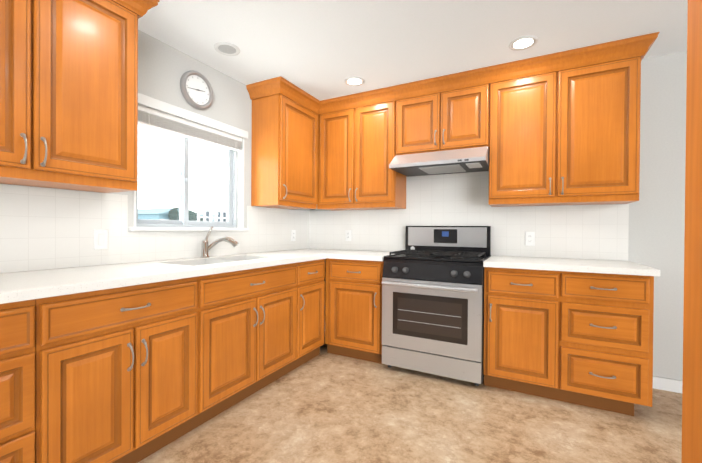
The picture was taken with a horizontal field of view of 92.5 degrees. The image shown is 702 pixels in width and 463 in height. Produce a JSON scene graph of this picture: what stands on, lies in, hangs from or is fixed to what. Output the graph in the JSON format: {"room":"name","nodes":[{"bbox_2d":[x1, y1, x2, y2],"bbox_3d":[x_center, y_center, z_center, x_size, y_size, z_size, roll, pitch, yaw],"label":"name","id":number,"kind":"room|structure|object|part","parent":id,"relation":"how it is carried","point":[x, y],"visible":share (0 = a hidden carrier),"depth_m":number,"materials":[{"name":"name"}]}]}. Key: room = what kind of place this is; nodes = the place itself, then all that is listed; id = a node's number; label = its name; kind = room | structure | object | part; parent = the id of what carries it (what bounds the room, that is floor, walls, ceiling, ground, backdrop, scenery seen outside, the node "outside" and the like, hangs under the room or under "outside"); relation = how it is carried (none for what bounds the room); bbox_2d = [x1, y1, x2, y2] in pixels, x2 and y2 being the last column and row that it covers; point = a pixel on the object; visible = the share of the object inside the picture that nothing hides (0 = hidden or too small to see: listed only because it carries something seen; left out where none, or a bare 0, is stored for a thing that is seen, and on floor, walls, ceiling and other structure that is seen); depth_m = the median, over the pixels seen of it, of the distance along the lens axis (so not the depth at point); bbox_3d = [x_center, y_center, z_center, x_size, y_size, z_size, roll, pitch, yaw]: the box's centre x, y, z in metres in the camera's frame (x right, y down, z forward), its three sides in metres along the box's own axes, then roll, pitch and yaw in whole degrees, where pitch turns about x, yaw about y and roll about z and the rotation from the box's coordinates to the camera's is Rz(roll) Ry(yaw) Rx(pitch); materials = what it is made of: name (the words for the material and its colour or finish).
{"room":"kitchen","nodes":[
{"label":"kitchen","id":0,"kind":"room"},
{"bbox_2d":[0,30,308,273],"bbox_3d":[-1.798,-0.087,1.485,0.150,2.400,5.700,1,0,28],"label":"wall","id":1,"kind":"structure","parent":0,"point":[163,68],"depth_m":2.52,"materials":[{"name":"paint"}]},
{"bbox_2d":[0,0,137,192],"bbox_3d":[-1.483,-0.705,1.516,0.364,0.960,0.868,1,0,28],"label":"upper cabinet","id":2,"kind":"object","parent":1,"relation":"attached to","point":[68,94],"visible":1,"depth_m":1.56,"materials":[{"name":"brown wood"}]},
{"bbox_2d":[111,0,159,18],"bbox_3d":[-1.451,-1.230,1.540,0.388,0.106,0.936,1,0,28],"label":"crown molding","id":3,"kind":"structure","parent":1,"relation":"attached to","point":[140,8],"depth_m":1.81,"materials":[{"name":"brown wood"}]},
{"bbox_2d":[0,184,307,272],"bbox_3d":[-1.162,-0.017,2.530,0.005,0.422,2.956,1,0,28],"label":"backsplash","id":4,"kind":"structure","parent":1,"relation":"attached to","point":[45,228],"depth_m":1.92,"materials":[{"name":"tile"}]},
{"bbox_2d":[94,229,107,249],"bbox_3d":[-1.454,0.045,1.956,0.009,0.118,0.072,1,0,28],"label":"switch plate","id":5,"kind":"object","parent":4,"relation":"attached to","point":[100,238],"visible":1,"depth_m":1.95,"materials":[{"name":"white plastic"}]},
{"bbox_2d":[291,230,295,240],"bbox_3d":[-0.610,0.043,3.566,0.009,0.118,0.072,1,0,28],"label":"electrical outlet plate","id":6,"kind":"object","parent":4,"relation":"attached to","point":[293,235],"visible":1,"depth_m":3.56,"materials":[{"name":"white plastic"}]},
{"bbox_2d":[136,126,236,227],"bbox_3d":[-1.254,-0.425,2.587,0.080,0.790,0.910,1,0,28],"label":"window unit","id":7,"kind":"structure","parent":1,"relation":"in","point":[183,221],"depth_m":2.55,"materials":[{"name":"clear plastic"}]},
{"bbox_3d":[-1.255,-0.425,2.588,0.030,0.680,0.748,1,0,28],"label":"window unit","id":8,"kind":"part","parent":7,"relation":"part of","materials":[{"name":"glass"}]},
{"bbox_2d":[128,227,248,230],"bbox_3d":[-1.174,-0.017,2.543,0.106,0.028,0.995,1,0,28],"label":"window sill","id":9,"kind":"structure","parent":1,"relation":"in","point":[180,229],"depth_m":2.39,"materials":[{"name":"white wood"}]},
{"bbox_2d":[138,104,241,218],"bbox_3d":[-1.178,-0.461,2.547,0.039,0.713,0.898,1,0,28],"label":"window blind","id":10,"kind":"structure","parent":1,"relation":"in","point":[156,119],"depth_m":2.46,"materials":[{"name":"white plastic"}]},
{"bbox_2d":[134,93,247,227],"bbox_3d":[-1.151,-0.455,2.530,0.018,0.852,1.005,1,0,28],"label":"window trim","id":11,"kind":"structure","parent":1,"relation":"in","point":[153,103],"depth_m":2.46,"materials":[{"name":"white wood"}]},
{"bbox_2d":[180,70,212,109],"bbox_3d":[-1.144,-1.056,2.510,0.034,0.270,0.270,1,0,28],"label":"clock","id":12,"kind":"object","parent":1,"relation":"attached to","point":[196,89],"visible":1,"depth_m":2.50,"materials":[{"name":"grey"}]},
{"bbox_2d":[246,79,277,99],"bbox_3d":[-0.777,-1.234,2.921,0.300,0.106,0.070,1,0,28],"label":"crown molding","id":13,"kind":"structure","parent":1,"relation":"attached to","point":[261,89],"depth_m":2.92,"materials":[{"name":"brown wood"}]},
{"bbox_2d":[251,94,317,209],"bbox_3d":[-0.597,-0.710,3.205,0.364,0.960,0.595,1,0,28],"label":"upper cabinet","id":14,"kind":"object","parent":1,"relation":"attached to","point":[284,157],"visible":1,"depth_m":2.99,"materials":[{"name":"brown wood"}]},
{"bbox_2d":[138,331,681,462],"bbox_3d":[-0.280,1.179,0.692,3.600,0.100,5.700,1,0,28],"label":"floor","id":15,"kind":"structure","parent":0,"point":[323,406],"depth_m":1.95,"materials":[{"name":"beige tile"}]},
{"bbox_2d":[0,299,34,462],"bbox_3d":[-1.506,0.680,1.236,0.608,0.874,0.336,1,0,28],"label":"base cabinet","id":16,"kind":"object","parent":15,"relation":"on","point":[17,382],"visible":0.98,"depth_m":1.20,"materials":[{"name":"brown wood"}]},
{"bbox_2d":[0,248,343,303],"bbox_3d":[-0.877,0.218,2.381,0.650,0.039,2.955,1,0,28],"label":"countertop","id":17,"kind":"structure","parent":16,"relation":"on","point":[24,286],"depth_m":1.63,"materials":[{"name":"white stone"}]},
{"bbox_2d":[160,255,271,265],"bbox_3d":[-0.908,0.289,2.388,0.345,0.179,0.745,1,0,28],"label":"sink","id":18,"kind":"object","parent":17,"relation":"in","point":[195,262],"depth_m":2.42,"materials":[{"name":"grey"}]},
{"bbox_2d":[200,226,237,257],"bbox_3d":[-1.005,0.077,2.569,0.194,0.236,0.228,1,0,28],"label":"faucet","id":19,"kind":"object","parent":17,"relation":"on","point":[206,247],"visible":1,"depth_m":2.54,"materials":[{"name":"silver metal"}]},
{"bbox_2d":[35,277,197,462],"bbox_3d":[-1.252,0.679,1.683,0.644,0.874,0.690,1,0,28],"label":"base cabinet","id":20,"kind":"object","parent":15,"relation":"on","point":[115,375],"visible":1,"depth_m":1.49,"materials":[{"name":"brown wood"}]},
{"bbox_2d":[192,263,296,429],"bbox_3d":[-0.882,0.677,2.387,0.644,0.874,0.895,1,0,28],"label":"base cabinet","id":21,"kind":"object","parent":15,"relation":"on","point":[247,335],"visible":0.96,"depth_m":2.15,"materials":[{"name":"brown wood"}]},
{"bbox_2d":[291,259,324,370],"bbox_3d":[-0.577,0.675,2.969,0.644,0.874,0.416,1,0,28],"label":"base cabinet","id":22,"kind":"object","parent":15,"relation":"on","point":[310,286],"visible":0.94,"depth_m":2.81,"materials":[{"name":"brown wood"}]},
{"bbox_2d":[325,258,384,364],"bbox_3d":[0.143,0.679,3.151,0.570,0.874,0.644,1,0,28],"label":"base cabinet","id":23,"kind":"object","parent":15,"relation":"on","point":[353,308],"visible":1,"depth_m":2.90,"materials":[{"name":"brown wood"}]},
{"bbox_2d":[328,250,391,260],"bbox_3d":[0.171,0.221,3.118,0.502,0.039,0.675,1,0,28],"label":"countertop","id":24,"kind":"structure","parent":23,"relation":"on","point":[347,254],"depth_m":2.93,"materials":[{"name":"white stone"}]},
{"bbox_2d":[382,226,490,385],"bbox_3d":[0.721,0.536,2.801,0.761,1.172,0.707,1,0,28],"label":"range","id":25,"kind":"object","parent":15,"relation":"on","point":[433,300],"visible":1,"depth_m":2.57,"materials":[{"name":"grey metal"}]},
{"bbox_2d":[484,267,653,415],"bbox_3d":[1.497,0.693,2.441,0.936,0.874,0.644,1,0,28],"label":"base cabinet","id":26,"kind":"object","parent":15,"relation":"on","point":[582,338],"visible":1,"depth_m":2.17,"materials":[{"name":"brown wood"}]},
{"bbox_2d":[483,256,659,276],"bbox_3d":[1.505,0.235,2.434,0.952,0.039,0.646,1,0,28],"label":"countertop","id":27,"kind":"structure","parent":26,"relation":"on","point":[514,262],"depth_m":2.23,"materials":[{"name":"white stone"}]},
{"bbox_2d":[681,0,701,462],"bbox_3d":[0.761,-0.059,0.237,0.760,2.396,0.677,1,0,28],"label":"pantry cabinet","id":28,"kind":"object","parent":15,"relation":"on","point":[692,394],"visible":1,"depth_m":0.58,"materials":[{"name":"brown wood"}]},
{"bbox_2d":[138,0,687,100],"bbox_3d":[-0.262,-1.321,0.675,3.600,0.100,5.700,1,0,28],"label":"ceiling","id":29,"kind":"structure","parent":0,"point":[320,50],"depth_m":2.16,"materials":[{"name":"paint"}]},
{"bbox_2d":[214,42,239,55],"bbox_3d":[-0.871,-1.282,2.365,0.176,0.008,0.176,1,0,28],"label":"recessed light","id":30,"kind":"object","parent":29,"relation":"in","point":[227,48],"visible":1,"depth_m":2.35,"materials":[{"name":"white"}]},
{"bbox_2d":[344,77,364,85],"bbox_3d":[0.031,-1.279,2.866,0.176,0.008,0.176,1,0,28],"label":"recessed light","id":31,"kind":"object","parent":29,"relation":"in","point":[354,81],"visible":1,"depth_m":2.86,"materials":[{"name":"white"}]},
{"bbox_2d":[509,35,537,50],"bbox_3d":[1.161,-1.267,2.264,0.176,0.008,0.176,1,0,28],"label":"recessed light","id":32,"kind":"object","parent":29,"relation":"in","point":[522,43],"visible":1,"depth_m":2.26,"materials":[{"name":"white"}]},
{"bbox_2d":[309,51,686,380],"bbox_3d":[1.018,-0.078,3.141,3.300,2.400,0.150,1,0,28],"label":"wall","id":33,"kind":"structure","parent":0,"point":[656,225],"depth_m":2.41,"materials":[{"name":"paint"}]},
{"bbox_2d":[270,76,321,114],"bbox_3d":[-0.480,-1.233,3.048,0.070,0.106,0.570,1,0,28],"label":"crown molding","id":34,"kind":"structure","parent":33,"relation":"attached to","point":[280,85],"depth_m":3.00,"materials":[{"name":"brown wood"}]},
{"bbox_2d":[317,101,405,210],"bbox_3d":[0.089,-0.706,3.334,0.839,0.960,0.364,1,0,28],"label":"upper cabinet","id":35,"kind":"object","parent":33,"relation":"attached to","point":[356,151],"visible":1,"depth_m":3.18,"materials":[{"name":"brown wood"}]},
{"bbox_2d":[396,84,489,154],"bbox_3d":[0.809,-0.926,2.956,0.779,0.505,0.364,1,0,28],"label":"upper cabinet","id":36,"kind":"object","parent":33,"relation":"attached to","point":[452,120],"visible":0.96,"depth_m":2.81,"materials":[{"name":"brown wood"}]},
{"bbox_2d":[389,146,488,176],"bbox_3d":[0.775,-0.597,2.887,0.764,0.147,0.503,1,0,28],"label":"range hood","id":37,"kind":"object","parent":36,"relation":"attached to","point":[475,159],"visible":0.94,"depth_m":2.74,"materials":[{"name":"silver metal"}]},
{"bbox_2d":[308,171,628,260],"bbox_3d":[0.809,-0.234,3.161,2.845,0.877,0.005,1,0,28],"label":"backsplash","id":38,"kind":"structure","parent":33,"relation":"attached to","point":[599,232],"depth_m":2.98,"materials":[{"name":"tile"}]},
{"bbox_2d":[345,230,351,240],"bbox_3d":[-0.029,0.044,3.592,0.072,0.118,0.009,1,0,28],"label":"electrical outlet plate","id":39,"kind":"object","parent":38,"relation":"attached to","point":[347,235],"visible":1,"depth_m":3.59,"materials":[{"name":"white plastic"}]},
{"bbox_2d":[525,232,534,245],"bbox_3d":[1.490,0.061,2.796,0.072,0.118,0.009,1,0,28],"label":"electrical outlet plate","id":40,"kind":"object","parent":38,"relation":"attached to","point":[529,238],"visible":1,"depth_m":2.79,"materials":[{"name":"white plastic"}]},
{"bbox_2d":[318,32,659,114],"bbox_3d":[0.808,-1.222,2.763,2.617,0.106,0.070,1,0,28],"label":"crown molding","id":41,"kind":"structure","parent":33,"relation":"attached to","point":[631,47],"depth_m":2.56,"materials":[{"name":"brown wood"}]},
{"bbox_2d":[489,56,640,206],"bbox_3d":[1.567,-0.690,2.559,0.932,0.960,0.364,1,0,28],"label":"upper cabinet","id":42,"kind":"object","parent":33,"relation":"attached to","point":[568,137],"visible":1,"depth_m":2.41,"materials":[{"name":"brown wood"}]},
{"bbox_2d":[653,376,682,392],"bbox_3d":[2.253,1.093,2.403,0.403,0.085,0.013,1,0,28],"label":"baseboard","id":43,"kind":"structure","parent":33,"relation":"attached to","point":[667,384],"depth_m":2.39,"materials":[{"name":"white wood"}]},
{"label":"outside","id":44,"kind":"structure","parent":0,"visible":0},
{"bbox_2d":[138,208,226,221],"bbox_3d":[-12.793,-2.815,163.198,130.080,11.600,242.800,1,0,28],"label":"neighboring building","id":45,"kind":"structure","parent":44,"point":[153,214],"depth_m":44.67,"materials":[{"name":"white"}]},
{"bbox_2d":[168,207,202,220],"bbox_3d":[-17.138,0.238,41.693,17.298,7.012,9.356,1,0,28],"label":"bush","id":46,"kind":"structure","parent":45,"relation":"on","point":[175,215],"depth_m":44.82,"materials":[{"name":"grey"}]}
]}

